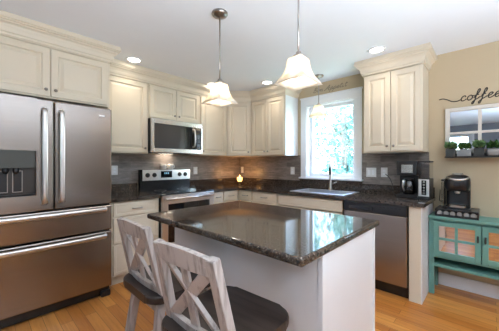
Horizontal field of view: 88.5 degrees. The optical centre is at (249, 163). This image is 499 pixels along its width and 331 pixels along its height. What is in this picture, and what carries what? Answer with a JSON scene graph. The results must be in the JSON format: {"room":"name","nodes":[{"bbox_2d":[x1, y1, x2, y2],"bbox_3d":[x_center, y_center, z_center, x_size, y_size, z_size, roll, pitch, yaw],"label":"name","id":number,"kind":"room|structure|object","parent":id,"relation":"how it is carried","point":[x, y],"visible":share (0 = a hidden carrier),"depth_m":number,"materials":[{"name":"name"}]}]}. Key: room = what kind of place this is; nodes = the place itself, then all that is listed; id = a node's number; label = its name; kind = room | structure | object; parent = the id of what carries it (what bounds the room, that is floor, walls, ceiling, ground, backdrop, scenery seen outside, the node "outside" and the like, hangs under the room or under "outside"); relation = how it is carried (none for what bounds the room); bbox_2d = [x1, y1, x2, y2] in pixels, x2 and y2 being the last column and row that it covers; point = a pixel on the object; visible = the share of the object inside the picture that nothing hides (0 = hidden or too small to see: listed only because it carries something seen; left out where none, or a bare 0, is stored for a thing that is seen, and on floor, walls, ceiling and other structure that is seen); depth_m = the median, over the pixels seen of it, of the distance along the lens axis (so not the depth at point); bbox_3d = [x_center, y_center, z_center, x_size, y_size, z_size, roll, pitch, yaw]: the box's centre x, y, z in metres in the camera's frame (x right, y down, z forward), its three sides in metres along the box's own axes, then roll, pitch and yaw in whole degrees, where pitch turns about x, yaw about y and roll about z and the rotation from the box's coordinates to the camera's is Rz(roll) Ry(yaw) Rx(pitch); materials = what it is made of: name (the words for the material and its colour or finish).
{"room":"kitchen","nodes":[
{"label":"kitchen","id":0,"kind":"room"},
{"bbox_2d":[111,154,238,183],"bbox_3d":[-2.501,0.055,2.427,0.158,2.425,6.900,0,0,43],"label":"wall","id":1,"kind":"structure","parent":0,"point":[208,167],"depth_m":3.80,"materials":[{"name":"grey tile"}]},
{"bbox_2d":[0,10,120,108],"bbox_3d":[-1.891,-0.861,2.427,0.744,0.592,1.016,0,0,43],"label":"upper cabinet","id":2,"kind":"object","parent":1,"relation":"attached to","point":[38,60],"visible":0.98,"depth_m":2.20,"materials":[{"name":"beige paint"}]},
{"bbox_2d":[112,166,117,174],"bbox_3d":[-1.675,0.077,3.181,0.008,0.115,0.072,0,0,43],"label":"outlet","id":3,"kind":"object","parent":1,"relation":"attached to","point":[114,168],"visible":1,"depth_m":3.18,"materials":[{"name":"white plastic"}]},
{"bbox_2d":[107,59,151,153],"bbox_3d":[-1.528,-0.642,3.054,0.412,1.030,0.544,0,0,43],"label":"upper cabinet","id":4,"kind":"object","parent":1,"relation":"attached to","point":[129,82],"visible":0.72,"depth_m":2.98,"materials":[{"name":"beige paint"}]},
{"bbox_2d":[148,69,202,123],"bbox_3d":[-1.079,-0.864,3.531,0.412,0.586,0.766,0,0,43],"label":"upper cabinet","id":5,"kind":"object","parent":1,"relation":"attached to","point":[170,97],"visible":0.87,"depth_m":3.40,"materials":[{"name":"beige paint"}]},
{"bbox_2d":[148,118,201,154],"bbox_3d":[-1.055,-0.354,3.508,0.460,0.430,0.757,0,0,43],"label":"microwave","id":6,"kind":"object","parent":5,"relation":"attached to","point":[165,136],"visible":0.98,"depth_m":3.35,"materials":[{"name":"silver metal"}]},
{"bbox_2d":[187,84,226,156],"bbox_3d":[-0.634,-0.642,4.004,0.412,1.030,0.532,0,0,43],"label":"upper cabinet","id":7,"kind":"object","parent":1,"relation":"attached to","point":[213,119],"visible":0.59,"depth_m":3.88,"materials":[{"name":"beige paint"}]},
{"bbox_2d":[216,91,260,156],"bbox_3d":[-0.173,-0.642,4.326,0.639,1.030,0.639,0,0,43],"label":"upper cabinet","id":8,"kind":"object","parent":1,"relation":"attached to","point":[238,115],"visible":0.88,"depth_m":4.11,"materials":[{"name":"beige paint"}]},
{"bbox_2d":[0,0,498,90],"bbox_3d":[-0.119,-1.258,0.184,6.700,0.200,6.900,0,0,43],"label":"ceiling","id":9,"kind":"structure","parent":0,"point":[180,38],"depth_m":2.22,"materials":[{"name":"paint"}]},
{"bbox_2d":[125,56,141,62],"bbox_3d":[-1.281,-1.153,2.838,0.170,0.008,0.170,0,0,43],"label":"recessed light","id":10,"kind":"object","parent":9,"relation":"in","point":[130,59],"visible":1,"depth_m":2.82,"materials":[{"name":"white"}]},
{"bbox_2d":[201,8,237,107],"bbox_3d":[-0.228,-0.808,1.962,0.202,0.699,0.202,0,0,43],"label":"pendant light","id":11,"kind":"object","parent":9,"relation":"hanging from","point":[219,96],"visible":1,"depth_m":1.95,"materials":[{"name":"white glass"}]},
{"bbox_2d":[261,80,272,83],"bbox_3d":[0.248,-1.153,3.623,0.170,0.008,0.170,0,0,43],"label":"recessed light","id":12,"kind":"object","parent":9,"relation":"in","point":[265,81],"visible":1,"depth_m":3.62,"materials":[{"name":"white"}]},
{"bbox_2d":[274,0,322,91],"bbox_3d":[0.283,-0.808,1.481,0.202,0.699,0.202,0,0,43],"label":"pendant light","id":13,"kind":"object","parent":9,"relation":"hanging from","point":[298,74],"visible":1,"depth_m":1.47,"materials":[{"name":"white glass"}]},
{"bbox_2d":[308,74,328,118],"bbox_3d":[0.907,-0.883,3.353,0.202,0.549,0.202,0,0,43],"label":"pendant light","id":14,"kind":"object","parent":9,"relation":"hanging from","point":[318,112],"visible":0.96,"depth_m":3.33,"materials":[{"name":"white glass"}]},
{"bbox_2d":[367,46,385,53],"bbox_3d":[1.287,-1.153,2.590,0.170,0.008,0.170,0,0,43],"label":"recessed light","id":15,"kind":"object","parent":9,"relation":"in","point":[377,49],"visible":1,"depth_m":2.58,"materials":[{"name":"white"}]},
{"bbox_2d":[0,282,498,330],"bbox_3d":[-0.119,1.327,0.184,6.700,0.120,6.900,0,0,43],"label":"floor","id":16,"kind":"structure","parent":0,"point":[448,308],"depth_m":2.16,"materials":[{"name":"brown wood"}]},
{"bbox_2d":[0,93,110,328],"bbox_3d":[-1.880,0.367,2.369,0.781,1.800,0.913,0,0,43],"label":"refrigerator","id":17,"kind":"object","parent":16,"relation":"on","point":[55,157],"visible":1,"depth_m":2.14,"materials":[{"name":"silver metal"}]},
{"bbox_2d":[109,198,158,285],"bbox_3d":[-1.439,0.828,2.975,0.650,0.878,0.532,0,0,43],"label":"base cabinet","id":18,"kind":"object","parent":16,"relation":"on","point":[137,211],"visible":0.34,"depth_m":2.70,"materials":[{"name":"beige paint"}]},
{"bbox_2d":[111,183,160,202],"bbox_3d":[-1.442,0.319,2.977,0.644,0.139,0.540,0,0,43],"label":"countertop","id":19,"kind":"structure","parent":18,"relation":"on","point":[127,191],"depth_m":3.06,"materials":[{"name":"stone"}]},
{"bbox_2d":[117,217,209,330],"bbox_3d":[-0.446,0.777,1.427,0.439,0.988,0.453,0,0,43],"label":"counter stool","id":20,"kind":"object","parent":16,"relation":"on","point":[142,280],"visible":0.62,"depth_m":1.27,"materials":[{"name":"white wood"}]},
{"bbox_2d":[138,169,214,243],"bbox_3d":[-0.956,0.671,3.420,0.702,1.192,0.764,0,0,43],"label":"range","id":21,"kind":"object","parent":16,"relation":"on","point":[173,185],"visible":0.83,"depth_m":3.37,"materials":[{"name":"silver metal"}]},
{"bbox_2d":[160,164,167,168],"bbox_3d":[-1.208,0.036,3.608,0.100,0.078,0.086,0,0,-11],"label":"mug","id":22,"kind":"object","parent":21,"relation":"on","point":[162,166],"visible":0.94,"depth_m":3.57,"materials":[{"name":"white ceramic"}]},
{"bbox_2d":[168,164,174,168],"bbox_3d":[-1.131,0.036,3.690,0.100,0.078,0.086,0,0,-11],"label":"mug","id":23,"kind":"object","parent":21,"relation":"on","point":[170,166],"visible":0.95,"depth_m":3.65,"materials":[{"name":"white ceramic"}]},
{"bbox_2d":[142,187,213,194],"bbox_3d":[-0.958,0.356,3.422,0.570,0.014,0.764,0,0,43],"label":"cooktop","id":24,"kind":"object","parent":21,"relation":"in","point":[156,190],"depth_m":3.38,"materials":[{"name":"glass"}]},
{"bbox_2d":[153,238,288,330],"bbox_3d":[-0.102,0.777,1.040,0.439,0.988,0.453,0,0,39],"label":"counter stool","id":25,"kind":"object","parent":16,"relation":"on","point":[222,307],"visible":1,"depth_m":0.95,"materials":[{"name":"white wood"}]},
{"bbox_2d":[214,190,237,203],"bbox_3d":[-0.551,0.828,3.918,0.650,0.878,0.503,0,0,43],"label":"base cabinet","id":26,"kind":"object","parent":16,"relation":"on","point":[224,196],"visible":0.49,"depth_m":3.72,"materials":[{"name":"beige paint"}]},
{"bbox_2d":[238,190,252,201],"bbox_3d":[-0.086,0.828,4.239,0.881,0.878,0.650,0,0,43],"label":"base cabinet","id":27,"kind":"object","parent":16,"relation":"on","point":[243,195],"visible":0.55,"depth_m":3.81,"materials":[{"name":"beige paint"}]},
{"bbox_2d":[190,178,434,207],"bbox_3d":[0.512,0.304,3.345,2.984,0.168,1.131,0,0,43],"label":"countertop","id":28,"kind":"structure","parent":27,"relation":"on","point":[371,193],"depth_m":3.41,"materials":[{"name":"stone"}]},
{"bbox_2d":[237,175,242,184],"bbox_3d":[-0.168,0.269,4.392,0.103,0.166,0.104,0,0,43],"label":"candle","id":29,"kind":"object","parent":28,"relation":"on","point":[239,179],"visible":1,"depth_m":4.36,"materials":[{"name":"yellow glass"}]},
{"bbox_2d":[292,188,358,212],"bbox_3d":[0.942,0.447,3.244,0.720,0.202,0.460,0,0,43],"label":"sink","id":30,"kind":"object","parent":28,"relation":"in","point":[308,190],"visible":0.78,"depth_m":3.30,"materials":[{"name":"metal"}]},
{"bbox_2d":[328,162,336,189],"bbox_3d":[1.086,0.162,3.429,0.117,0.380,0.126,0,0,-18],"label":"faucet","id":31,"kind":"object","parent":28,"relation":"on","point":[330,163],"visible":0.98,"depth_m":3.45,"materials":[{"name":"silver metal"}]},
{"bbox_2d":[385,161,433,199],"bbox_3d":[1.682,0.160,2.769,0.485,0.385,0.335,0,0,43],"label":"drip coffee maker","id":32,"kind":"object","parent":28,"relation":"on","point":[412,186],"visible":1,"depth_m":2.62,"materials":[{"name":"black plastic"}]},
{"bbox_2d":[147,201,378,330],"bbox_3d":[0.044,0.809,1.713,1.272,0.916,0.912,0,0,43],"label":"kitchen island","id":33,"kind":"object","parent":16,"relation":"on","point":[319,267],"visible":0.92,"depth_m":1.34,"materials":[{"name":"stone"}]},
{"bbox_2d":[253,191,292,205],"bbox_3d":[0.405,0.828,3.776,0.458,0.878,0.650,0,0,43],"label":"base cabinet","id":34,"kind":"object","parent":16,"relation":"on","point":[258,197],"visible":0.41,"depth_m":3.54,"materials":[{"name":"beige paint"}]},
{"bbox_2d":[279,194,343,214],"bbox_3d":[0.901,0.834,3.310,0.892,0.866,0.648,0,0,43],"label":"base cabinet","id":35,"kind":"object","parent":16,"relation":"on","point":[289,201],"visible":0.14,"depth_m":3.06,"materials":[{"name":"beige paint"}]},
{"bbox_2d":[344,200,408,298],"bbox_3d":[1.444,0.830,2.784,0.594,0.874,0.632,0,0,43],"label":"dishwasher","id":36,"kind":"object","parent":16,"relation":"on","point":[392,231],"visible":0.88,"depth_m":2.46,"materials":[{"name":"silver metal"}]},
{"bbox_2d":[409,202,432,304],"bbox_3d":[1.723,0.828,2.559,0.103,0.878,0.614,0,0,43],"label":"end panel","id":37,"kind":"object","parent":16,"relation":"on","point":[418,217],"visible":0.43,"depth_m":2.35,"materials":[{"name":"beige paint"}]},
{"bbox_2d":[428,211,498,293],"bbox_3d":[2.256,0.885,2.233,1.113,0.765,0.325,0,0,43],"label":"sideboard","id":38,"kind":"object","parent":16,"relation":"on","point":[457,244],"visible":0.98,"depth_m":2.36,"materials":[{"name":"teal paint"}]},
{"bbox_2d":[435,205,479,220],"bbox_3d":[2.010,0.466,2.476,0.318,0.072,0.275,0,0,43],"label":"rack","id":39,"kind":"object","parent":38,"relation":"on","point":[476,211],"visible":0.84,"depth_m":2.42,"materials":[{"name":"black plastic"}]},
{"bbox_2d":[439,173,470,210],"bbox_3d":[2.007,0.259,2.515,0.254,0.340,0.278,0,0,43],"label":"coffee machine","id":40,"kind":"object","parent":39,"relation":"on","point":[457,185],"visible":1,"depth_m":2.44,"materials":[{"name":"black plastic"}]},
{"bbox_2d":[449,204,465,207],"bbox_3d":[1.979,0.398,2.438,0.122,0.018,0.122,0,0,43],"label":"drip tray","id":41,"kind":"object","parent":40,"relation":"on","point":[450,205],"depth_m":2.40,"materials":[{"name":"silver metal"}]},
{"bbox_2d":[434,257,498,279],"bbox_3d":[2.267,0.983,2.252,1.092,0.024,0.273,0,0,43],"label":"shelf","id":42,"kind":"object","parent":38,"relation":"attached to","point":[473,269],"depth_m":2.40,"materials":[{"name":"teal paint"}]},
{"bbox_2d":[239,41,498,285],"bbox_3d":[2.246,0.055,2.587,6.550,2.425,0.158,0,0,43],"label":"wall","id":43,"kind":"structure","parent":0,"point":[454,75],"depth_m":2.69,"materials":[{"name":"beige paint"}]},
{"bbox_2d":[249,84,301,156],"bbox_3d":[0.383,-0.642,3.961,0.740,1.030,0.414,0,0,43],"label":"upper cabinet","id":44,"kind":"object","parent":43,"relation":"attached to","point":[274,108],"visible":0.93,"depth_m":3.83,"materials":[{"name":"beige paint"}]},
{"bbox_2d":[313,82,347,92],"bbox_3d":[1.113,-1.052,3.554,0.511,0.101,0.002,0,0,43],"label":"greeting lettering","id":45,"kind":"object","parent":43,"relation":"attached to","point":[338,86],"visible":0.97,"depth_m":3.53,"materials":[{"name":"black paint"}]},
{"bbox_2d":[299,87,363,180],"bbox_3d":[1.142,-0.381,3.595,0.930,1.198,0.205,0,0,43],"label":"window","id":46,"kind":"structure","parent":43,"relation":"in","point":[353,96],"depth_m":3.56,"materials":[{"name":"white wood"}]},
{"bbox_2d":[239,152,428,185],"bbox_3d":[0.880,0.058,3.771,2.922,0.382,0.008,0,0,43],"label":"tile backsplash","id":47,"kind":"structure","parent":43,"relation":"attached to","point":[270,167],"depth_m":3.88,"materials":[{"name":"tile"}]},
{"bbox_2d":[366,168,375,176],"bbox_3d":[1.507,0.102,3.169,0.118,0.115,0.009,0,0,43],"label":"light switch","id":48,"kind":"object","parent":43,"relation":"attached to","point":[370,172],"visible":1,"depth_m":3.17,"materials":[{"name":"white plastic"}]},
{"bbox_2d":[381,168,387,176],"bbox_3d":[1.615,0.099,3.067,0.072,0.115,0.008,0,0,43],"label":"outlet","id":49,"kind":"object","parent":43,"relation":"attached to","point":[384,171],"visible":1,"depth_m":3.06,"materials":[{"name":"white plastic"}]},
{"bbox_2d":[354,42,437,153],"bbox_3d":[1.593,-0.642,2.821,0.727,1.030,0.414,0,0,43],"label":"upper cabinet","id":50,"kind":"object","parent":43,"relation":"attached to","point":[395,83],"visible":1,"depth_m":2.69,"materials":[{"name":"beige paint"}]},
{"bbox_2d":[438,272,498,298],"bbox_3d":[3.226,1.205,1.556,3.410,0.125,0.016,0,0,43],"label":"baseboard","id":51,"kind":"structure","parent":43,"relation":"attached to","point":[477,287],"depth_m":2.53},
{"bbox_2d":[439,87,498,103],"bbox_3d":[2.181,-0.664,2.548,0.478,0.149,0.003,0,0,43],"label":"coffee lettering","id":52,"kind":"object","parent":43,"relation":"attached to","point":[484,92],"visible":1,"depth_m":2.50,"materials":[{"name":"black plastic"}]},
{"bbox_2d":[445,103,498,153],"bbox_3d":[2.329,-0.339,2.388,0.800,0.462,0.030,0,0,43],"label":"mirror","id":53,"kind":"object","parent":43,"relation":"attached to","point":[468,124],"visible":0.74,"depth_m":2.52,"materials":[{"name":"silver glass"}]},
{"bbox_2d":[445,153,498,157],"bbox_3d":[2.306,-0.083,2.352,0.810,0.040,0.115,0,0,43],"label":"plant shelf","id":54,"kind":"object","parent":43,"relation":"attached to","point":[485,154],"visible":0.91,"depth_m":2.46,"materials":[{"name":"black wood"}]},
{"bbox_2d":[444,140,455,155],"bbox_3d":[2.015,-0.158,2.568,0.100,0.162,0.122,0,0,43],"label":"potted plant","id":55,"kind":"object","parent":54,"relation":"on","point":[450,151],"visible":1,"depth_m":2.56,"materials":[{"name":"green plant"}]},
{"bbox_2d":[457,142,470,155],"bbox_3d":[2.094,-0.149,2.498,0.104,0.144,0.113,0,0,43],"label":"potted plant","id":56,"kind":"object","parent":54,"relation":"on","point":[461,152],"visible":1,"depth_m":2.49,"materials":[{"name":"green plant"}]},
{"bbox_2d":[472,139,485,155],"bbox_3d":[2.174,-0.158,2.426,0.102,0.161,0.116,0,0,43],"label":"potted plant","id":57,"kind":"object","parent":54,"relation":"on","point":[480,144],"visible":1,"depth_m":2.41,"materials":[{"name":"green plant"}]},
{"bbox_2d":[486,139,498,155],"bbox_3d":[2.245,-0.153,2.356,0.103,0.152,0.114,0,0,43],"label":"potted plant","id":58,"kind":"object","parent":54,"relation":"on","point":[491,151],"visible":1,"depth_m":2.35,"materials":[{"name":"green plant"}]},
{"label":"outside","id":59,"kind":"structure","parent":0,"visible":0},
{"bbox_3d":[-0.187,1.917,4.781,70.000,0.100,80.000,0,0,43],"label":"ground","id":60,"kind":"structure","parent":59,"visible":0},
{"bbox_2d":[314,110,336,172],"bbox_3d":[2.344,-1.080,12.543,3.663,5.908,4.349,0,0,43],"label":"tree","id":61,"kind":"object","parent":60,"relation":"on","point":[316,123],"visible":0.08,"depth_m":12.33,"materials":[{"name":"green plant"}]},
{"bbox_2d":[314,105,352,173],"bbox_3d":[3.368,-0.589,9.464,3.104,4.927,3.697,0,0,43],"label":"tree","id":62,"kind":"object","parent":60,"relation":"on","point":[343,157],"visible":0.49,"depth_m":9.63,"materials":[{"name":"green plant"}]},
{"bbox_2d":[315,105,352,167],"bbox_3d":[6.558,-2.493,16.926,4.385,8.730,4.664,0,0,-22],"label":"tree","id":63,"kind":"object","parent":60,"relation":"on","point":[350,106],"visible":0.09,"depth_m":16.54,"materials":[{"name":"green plant"}]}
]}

